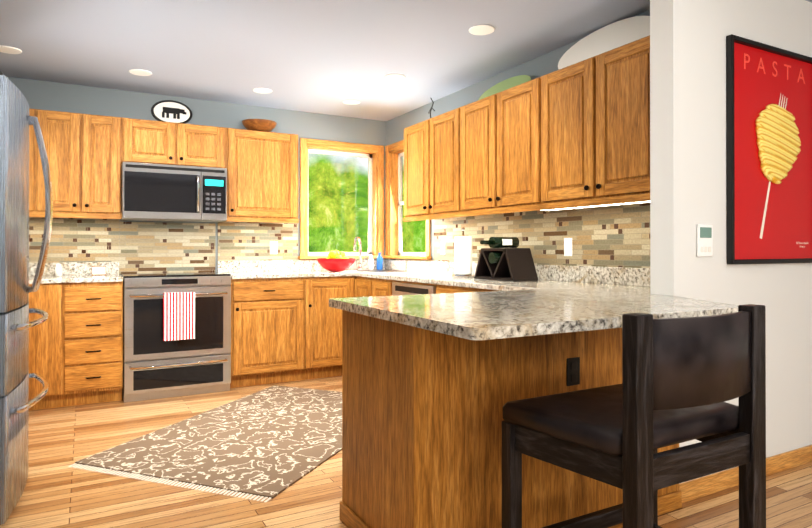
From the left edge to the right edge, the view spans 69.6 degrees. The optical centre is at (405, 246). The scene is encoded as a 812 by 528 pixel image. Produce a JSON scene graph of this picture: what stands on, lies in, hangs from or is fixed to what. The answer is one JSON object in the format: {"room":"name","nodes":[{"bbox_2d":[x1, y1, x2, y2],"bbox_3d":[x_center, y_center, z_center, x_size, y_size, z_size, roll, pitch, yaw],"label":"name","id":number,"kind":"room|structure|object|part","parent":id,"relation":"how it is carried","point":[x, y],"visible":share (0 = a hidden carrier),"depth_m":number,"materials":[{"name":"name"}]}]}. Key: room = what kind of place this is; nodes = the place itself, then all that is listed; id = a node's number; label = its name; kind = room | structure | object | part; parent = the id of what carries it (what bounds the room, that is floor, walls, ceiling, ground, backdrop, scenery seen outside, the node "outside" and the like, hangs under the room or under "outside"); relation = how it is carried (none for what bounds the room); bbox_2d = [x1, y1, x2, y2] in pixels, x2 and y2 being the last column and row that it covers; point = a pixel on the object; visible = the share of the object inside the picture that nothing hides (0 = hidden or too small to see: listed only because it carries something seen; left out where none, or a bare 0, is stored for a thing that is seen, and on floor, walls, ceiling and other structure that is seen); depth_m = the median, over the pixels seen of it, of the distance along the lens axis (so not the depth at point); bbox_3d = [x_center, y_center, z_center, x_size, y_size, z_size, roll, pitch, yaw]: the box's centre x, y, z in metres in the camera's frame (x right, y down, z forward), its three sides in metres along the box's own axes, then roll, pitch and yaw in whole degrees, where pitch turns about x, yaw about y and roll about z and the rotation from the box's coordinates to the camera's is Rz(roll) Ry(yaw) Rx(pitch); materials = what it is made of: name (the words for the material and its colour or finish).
{"room":"kitchen","nodes":[
{"label":"kitchen","id":0,"kind":"room"},
{"bbox_2d":[7,77,385,271],"bbox_3d":[-1.893,-0.076,5.124,4.080,2.420,0.150,0,0,-29],"label":"wall","id":1,"kind":"structure","parent":0,"point":[53,96],"depth_m":5.14,"materials":[{"name":"grey paint"}]},
{"bbox_2d":[29,108,48,215],"bbox_3d":[-2.874,-0.625,4.305,0.406,0.750,0.341,0,0,-29],"label":"upper cabinet","id":2,"kind":"object","parent":1,"relation":"attached to","point":[36,177],"depth_m":4.23,"materials":[{"name":"brown wood"}]},
{"bbox_2d":[49,110,124,218],"bbox_3d":[-2.540,-0.624,4.488,0.628,0.750,0.341,0,0,-29],"label":"upper cabinet","id":3,"kind":"object","parent":1,"relation":"attached to","point":[88,155],"depth_m":4.38,"materials":[{"name":"brown wood"}]},
{"bbox_2d":[151,100,191,123],"bbox_3d":[-1.991,-1.142,4.974,0.330,0.210,0.023,0,0,-29],"label":"sign","id":4,"kind":"object","parent":1,"relation":"attached to","point":[171,111],"visible":0.94,"depth_m":4.96,"materials":[{"name":"white ceramic"}]},
{"bbox_2d":[125,118,228,171],"bbox_3d":[-1.923,-0.823,4.828,0.780,0.350,0.341,0,0,-29],"label":"upper cabinet","id":5,"kind":"object","parent":1,"relation":"attached to","point":[146,141],"depth_m":4.69,"materials":[{"name":"brown wood"}]},
{"bbox_2d":[120,162,226,221],"bbox_3d":[-1.897,-0.432,4.779,0.774,0.429,0.449,0,0,-29],"label":"microwave","id":6,"kind":"object","parent":5,"relation":"attached to","point":[163,192],"visible":0.98,"depth_m":4.62,"materials":[{"name":"silver metal"}]},
{"bbox_2d":[29,217,376,274],"bbox_3d":[-1.859,0.134,5.050,3.766,0.759,0.008,0,0,-29],"label":"tile backsplash","id":7,"kind":"structure","parent":1,"relation":"attached to","point":[143,247],"depth_m":4.93,"materials":[{"name":"tile"}]},
{"bbox_2d":[270,241,276,253],"bbox_3d":[-1.220,0.007,5.393,0.070,0.115,0.004,0,0,-29],"label":"electrical outlet plate","id":8,"kind":"object","parent":7,"relation":"attached to","point":[273,247],"visible":1,"depth_m":5.39,"materials":[{"name":"white plastic"}]},
{"bbox_2d":[227,128,298,222],"bbox_3d":[-1.305,-0.622,5.166,0.630,0.750,0.341,0,0,-29],"label":"upper cabinet","id":9,"kind":"object","parent":1,"relation":"attached to","point":[262,176],"depth_m":5.02,"materials":[{"name":"brown wood"}]},
{"bbox_2d":[242,119,276,131],"bbox_3d":[-1.292,-1.047,5.156,0.300,0.100,0.300,0,0,-29],"label":"decorative bowl","id":10,"kind":"object","parent":9,"relation":"on","point":[265,125],"visible":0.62,"depth_m":5.06,"materials":[{"name":"brown wood"}]},
{"bbox_2d":[298,138,431,259],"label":"window","id":11,"kind":"structure","parent":1,"relation":"in","point":[375,211],"depth_m":5.90,"materials":[{"name":"brown wood"}]},
{"bbox_2d":[0,376,811,527],"bbox_3d":[0.326,1.169,1.575,8.600,0.100,8.900,0,0,-29],"label":"floor","id":12,"kind":"structure","parent":0,"point":[58,492],"depth_m":2.66,"materials":[{"name":"brown wood"}]},
{"bbox_2d":[0,71,52,524],"bbox_3d":[-2.042,0.224,2.486,0.922,1.798,0.910,0,0,-29],"label":"fridge","id":13,"kind":"object","parent":12,"relation":"on","point":[16,289],"visible":1,"depth_m":2.39,"materials":[{"name":"grey metal"}]},
{"bbox_2d":[29,283,64,410],"bbox_3d":[-2.670,0.691,4.249,0.320,0.878,0.626,0,0,-29],"label":"base cabinet","id":14,"kind":"object","parent":12,"relation":"on","point":[46,339],"depth_m":4.02,"materials":[{"name":"brown wood"}]},
{"bbox_2d":[65,282,122,406],"bbox_3d":[-2.364,0.692,4.417,0.377,0.878,0.626,0,0,-29],"label":"base cabinet","id":15,"kind":"object","parent":12,"relation":"on","point":[93,311],"depth_m":4.15,"materials":[{"name":"brown wood"}]},
{"bbox_2d":[29,262,122,283],"bbox_3d":[-2.487,0.186,4.343,0.665,0.132,0.642,0,0,-29],"label":"countertop","id":16,"kind":"structure","parent":15,"relation":"on","point":[72,272],"depth_m":4.53,"materials":[{"name":"stone"}]},
{"bbox_2d":[55,264,61,275],"bbox_3d":[-2.611,0.172,4.393,0.044,0.095,0.044,0,0,-29],"label":"salt shaker","id":17,"kind":"object","parent":16,"relation":"on","point":[58,270],"visible":1,"depth_m":4.38,"materials":[{"name":"white ceramic"}]},
{"bbox_2d":[92,266,105,274],"bbox_3d":[-2.411,0.185,4.590,0.100,0.070,0.017,0,0,-29],"label":"sign","id":18,"kind":"object","parent":16,"relation":"on","point":[98,270],"visible":1,"depth_m":4.58,"materials":[{"name":"white wood"}]},
{"bbox_2d":[120,272,230,401],"bbox_3d":[-1.839,0.673,4.652,0.759,0.918,0.697,0,0,-29],"label":"range","id":19,"kind":"object","parent":12,"relation":"on","point":[176,334],"visible":1,"depth_m":4.37,"materials":[{"name":"silver metal"}]},
{"bbox_2d":[68,385,341,501],"bbox_3d":[-0.837,1.123,3.665,1.200,0.008,1.895,0,0,21],"label":"rug","id":20,"kind":"object","parent":12,"relation":"on","point":[272,442],"visible":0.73,"depth_m":3.27,"materials":[{"name":"beige carpet"}]},
{"bbox_2d":[230,277,312,387],"bbox_3d":[-1.233,0.694,5.036,0.670,0.878,0.629,0,0,-29],"label":"base cabinet","id":21,"kind":"object","parent":12,"relation":"on","point":[286,329],"depth_m":4.77,"materials":[{"name":"brown wood"}]},
{"bbox_2d":[218,260,348,278],"bbox_3d":[-1.073,0.190,5.121,1.029,0.132,0.638,0,0,-29],"label":"countertop","id":22,"kind":"structure","parent":21,"relation":"on","point":[272,268],"depth_m":5.24,"materials":[{"name":"stone"}]},
{"bbox_2d":[317,250,355,271],"bbox_3d":[-0.638,0.127,5.350,0.360,0.193,0.360,0,0,-29],"label":"fruit bowl","id":23,"kind":"object","parent":22,"relation":"on","point":[336,261],"visible":1,"depth_m":5.25,"materials":[{"name":"red ceramic"}]},
{"bbox_2d":[313,276,355,378],"bbox_3d":[-0.821,0.695,5.263,0.543,0.878,0.629,0,0,-29],"label":"base cabinet","id":24,"kind":"object","parent":12,"relation":"on","point":[327,321],"depth_m":5.00,"materials":[{"name":"brown wood"}]},
{"bbox_2d":[355,276,382,296],"bbox_3d":[-0.011,0.694,4.958,0.633,0.878,0.722,0,0,-29],"label":"base cabinet","id":25,"kind":"object","parent":12,"relation":"on","point":[366,287],"depth_m":4.87,"materials":[{"name":"brown wood"}]},
{"bbox_2d":[349,259,691,298],"bbox_3d":[0.497,0.185,4.010,0.656,0.132,4.098,0,0,-29],"label":"countertop","id":26,"kind":"structure","parent":25,"relation":"on","point":[594,278],"depth_m":3.68,"materials":[{"name":"stone"}]},
{"bbox_2d":[368,255,373,269],"bbox_3d":[-0.344,0.150,5.751,0.054,0.150,0.053,0,0,-29],"label":"soap bottle","id":27,"kind":"object","parent":26,"relation":"on","point":[370,263],"visible":0.98,"depth_m":5.73,"materials":[{"name":"white plastic"}]},
{"bbox_2d":[377,253,382,269],"bbox_3d":[-0.260,0.140,5.763,0.060,0.170,0.058,0,0,-29],"label":"soap bottle","id":28,"kind":"object","parent":26,"relation":"on","point":[379,262],"visible":0.98,"depth_m":5.74,"materials":[{"name":"blue plastic"}]},
{"bbox_2d":[353,236,412,271],"bbox_3d":[-0.245,0.060,5.456,0.390,0.327,0.646,0,0,-29],"label":"sink faucet","id":29,"kind":"object","parent":26,"relation":"on","point":[360,267],"visible":1,"depth_m":5.55,"materials":[{"name":"silver metal"}]},
{"bbox_2d":[452,227,474,276],"bbox_3d":[0.422,0.037,4.313,0.170,0.364,0.170,0,0,-29],"label":"paper towel holder","id":30,"kind":"object","parent":26,"relation":"on","point":[463,255],"visible":0.98,"depth_m":4.26,"materials":[{"name":"white paper"}]},
{"bbox_2d":[474,237,537,281],"bbox_3d":[0.617,0.076,3.860,0.295,0.283,0.425,0,0,-29],"label":"wine rack","id":31,"kind":"object","parent":26,"relation":"on","point":[503,259],"visible":1,"depth_m":3.80,"materials":[{"name":"black wood"}]},
{"bbox_2d":[383,279,430,295],"bbox_3d":[0.314,0.692,4.365,0.633,0.878,0.776,0,0,-29],"label":"dishwasher","id":32,"kind":"object","parent":12,"relation":"on","point":[390,287],"depth_m":4.31,"materials":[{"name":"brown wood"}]},
{"bbox_2d":[340,310,531,527],"bbox_3d":[0.082,0.683,2.277,0.470,0.878,0.619,0,0,-29],"label":"base cabinet","id":33,"kind":"object","parent":12,"relation":"on","point":[422,415],"depth_m":2.02,"materials":[{"name":"brown wood"}]},
{"bbox_2d":[431,284,496,293],"bbox_3d":[0.717,0.689,3.631,0.633,0.878,1.045,0,0,-29],"label":"base cabinet","id":34,"kind":"object","parent":12,"relation":"on","point":[435,289],"depth_m":3.77,"materials":[{"name":"brown wood"}]},
{"bbox_2d":[532,329,603,527],"bbox_3d":[0.389,0.684,2.450,0.506,0.878,0.611,0,0,-29],"label":"base cabinet","id":35,"kind":"object","parent":12,"relation":"on","point":[559,494],"depth_m":2.20,"materials":[{"name":"brown wood"}]},
{"bbox_2d":[329,287,737,339],"bbox_3d":[0.432,0.228,2.238,1.162,0.032,1.054,0,0,-29],"label":"countertop","id":36,"kind":"structure","parent":35,"relation":"on","point":[554,299],"depth_m":2.00,"materials":[{"name":"stone"}]},
{"bbox_2d":[566,357,579,385],"bbox_3d":[0.637,0.474,2.225,0.066,0.105,0.008,0,0,-29],"label":"outlet","id":37,"kind":"object","parent":35,"relation":"attached to","point":[573,370],"visible":1,"depth_m":2.22,"materials":[{"name":"black plastic"}]},
{"bbox_2d":[604,328,622,527],"bbox_3d":[0.687,0.684,2.613,0.445,0.878,0.611,0,0,-29],"label":"base cabinet","id":38,"kind":"object","parent":12,"relation":"on","point":[613,496],"depth_m":2.33,"materials":[{"name":"brown wood"}]},
{"bbox_2d":[502,304,765,527],"bbox_3d":[0.679,0.642,1.701,0.655,0.955,0.478,0,0,-29],"label":"stool","id":39,"kind":"object","parent":12,"relation":"on","point":[684,379],"visible":1,"depth_m":1.54,"materials":[{"name":"wood"}]},
{"bbox_2d":[0,0,811,120],"bbox_3d":[0.326,-1.351,1.585,8.600,0.100,8.900,0,0,-29],"label":"ceiling","id":40,"kind":"structure","parent":0,"point":[328,57],"depth_m":3.73,"materials":[{"name":"white paint"}]},
{"bbox_2d":[0,45,21,53],"bbox_3d":[-2.602,-1.287,3.822,0.154,0.007,0.154,0,0,-38],"label":"recessed light","id":41,"kind":"object","parent":40,"relation":"in","point":[5,49],"depth_m":3.82,"materials":[{"name":"white plastic"}]},
{"bbox_2d":[129,69,151,75],"bbox_3d":[-1.958,-1.285,4.312,0.154,0.007,0.154,0,0,-38],"label":"recessed light","id":42,"kind":"object","parent":40,"relation":"in","point":[140,72],"depth_m":4.30,"materials":[{"name":"white plastic"}]},
{"bbox_2d":[253,88,271,93],"bbox_3d":[-1.181,-1.283,4.807,0.154,0.007,0.154,0,0,-38],"label":"recessed light","id":43,"kind":"object","parent":40,"relation":"in","point":[258,90],"depth_m":4.79,"materials":[{"name":"white plastic"}]},
{"bbox_2d":[343,100,359,104],"bbox_3d":[-0.483,-1.282,5.179,0.154,0.007,0.154,0,0,-38],"label":"recessed light","id":44,"kind":"object","parent":40,"relation":"in","point":[352,102],"depth_m":5.17,"materials":[{"name":"white plastic"}]},
{"bbox_2d":[385,74,404,80],"bbox_3d":[-0.083,-1.285,4.429,0.154,0.007,0.154,0,0,16],"label":"recessed light","id":45,"kind":"object","parent":40,"relation":"in","point":[395,77],"depth_m":4.42,"materials":[{"name":"white plastic"}]},
{"bbox_2d":[469,25,494,34],"bbox_3d":[0.450,-1.289,3.478,0.154,0.007,0.154,0,0,-38],"label":"recessed light","id":46,"kind":"object","parent":40,"relation":"in","point":[481,29],"depth_m":3.46,"materials":[{"name":"white plastic"}]},
{"bbox_2d":[386,10,649,259],"bbox_3d":[0.715,-0.079,4.457,0.150,2.420,3.530,0,0,-29],"label":"wall","id":47,"kind":"structure","parent":0,"point":[541,65],"depth_m":4.77,"materials":[{"name":"grey paint"}]},
{"bbox_2d":[403,111,479,218],"bbox_3d":[0.345,-0.628,4.617,0.341,0.760,0.915,0,0,-29],"label":"upper cabinet","id":48,"kind":"object","parent":47,"relation":"attached to","point":[427,143],"depth_m":4.58,"materials":[{"name":"brown wood"}]},
{"bbox_2d":[451,82,562,214],"bbox_3d":[0.735,-0.631,3.907,0.341,0.760,0.986,0,0,-29],"label":"upper cabinet","id":49,"kind":"object","parent":47,"relation":"attached to","point":[489,134],"depth_m":3.86,"materials":[{"name":"brown wood"}]},
{"bbox_2d":[479,75,530,99],"bbox_3d":[0.698,-1.109,4.183,0.018,0.200,0.600,25,-12,-26],"label":"platter","id":50,"kind":"object","parent":49,"relation":"on","point":[511,82],"visible":0.46,"depth_m":4.17,"materials":[{"name":"green ceramic"}]},
{"bbox_2d":[388,202,649,267],"bbox_3d":[0.646,-0.014,4.413,0.008,0.468,3.516,0,0,-29],"label":"tile backsplash","id":51,"kind":"structure","parent":47,"relation":"attached to","point":[612,236],"depth_m":3.71,"materials":[{"name":"tile"}]},
{"bbox_2d":[441,241,444,253],"bbox_3d":[0.315,0.006,5.001,0.004,0.115,0.070,0,0,-29],"label":"electrical outlet plate","id":52,"kind":"object","parent":51,"relation":"attached to","point":[442,247],"visible":1,"depth_m":5.00,"materials":[{"name":"white plastic"}]},
{"bbox_2d":[564,238,571,255],"bbox_3d":[1.027,0.000,3.704,0.004,0.115,0.070,0,0,-29],"label":"electrical outlet plate","id":53,"kind":"object","parent":51,"relation":"attached to","point":[567,246],"visible":1,"depth_m":3.70,"materials":[{"name":"white plastic"}]},
{"bbox_2d":[527,35,649,207],"bbox_3d":[1.125,-0.634,3.196,0.341,0.760,0.915,0,0,-29],"label":"upper cabinet","id":54,"kind":"object","parent":47,"relation":"attached to","point":[575,135],"depth_m":3.10,"materials":[{"name":"brown wood"}]},
{"bbox_2d":[542,201,649,210],"bbox_3d":[1.057,-0.239,3.205,0.090,0.029,0.900,0,0,-29],"label":"under-cabinet light fixture","id":55,"kind":"object","parent":54,"relation":"attached to","point":[598,206],"visible":0.25,"depth_m":3.17,"materials":[{"name":"white plastic"}]},
{"bbox_2d":[558,16,649,68],"bbox_3d":[1.136,-1.151,3.363,0.018,0.280,0.720,23,-11,-27],"label":"decorative platter","id":56,"kind":"object","parent":54,"relation":"on","point":[614,35],"visible":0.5,"depth_m":3.34,"materials":[{"name":"white ceramic"}]},
{"bbox_2d":[650,0,811,483],"bbox_3d":[1.724,-0.085,2.929,1.330,2.420,0.120,0,0,-29],"label":"wall","id":57,"kind":"structure","parent":0,"point":[688,183],"depth_m":2.69,"materials":[{"name":"white paint"}]},
{"bbox_2d":[696,224,712,256],"bbox_3d":[1.354,-0.029,2.648,0.106,0.145,0.012,0,0,-29],"label":"thermostat","id":58,"kind":"object","parent":57,"relation":"attached to","point":[704,233],"visible":0.96,"depth_m":2.64,"materials":[{"name":"white plastic"}]},
{"bbox_2d":[679,445,811,502],"bbox_3d":[1.763,1.082,2.869,1.344,0.085,0.014,0,0,-29],"label":"baseboard","id":59,"kind":"structure","parent":57,"relation":"attached to","point":[700,487],"depth_m":2.71,"materials":[{"name":"brown wood"}]},
{"bbox_2d":[726,34,811,263],"bbox_3d":[1.848,-0.453,2.912,0.784,1.069,0.028,0,0,-29],"label":"picture frame","id":60,"kind":"object","parent":57,"relation":"attached to","point":[769,159],"depth_m":2.88,"materials":[{"name":"red paper"}]},
{"bbox_3d":[1.848,-0.888,2.921,0.532,0.077,0.001,0,0,-29],"label":"title on the poster picture","id":61,"kind":"part","parent":60,"relation":"part of"},
{"label":"outside","id":62,"kind":"structure","parent":0,"visible":0},
{"bbox_2d":[308,153,425,251],"bbox_3d":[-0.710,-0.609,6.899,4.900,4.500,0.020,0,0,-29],"label":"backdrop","id":63,"kind":"structure","parent":62,"point":[332,171],"depth_m":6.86,"materials":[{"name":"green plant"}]}
]}

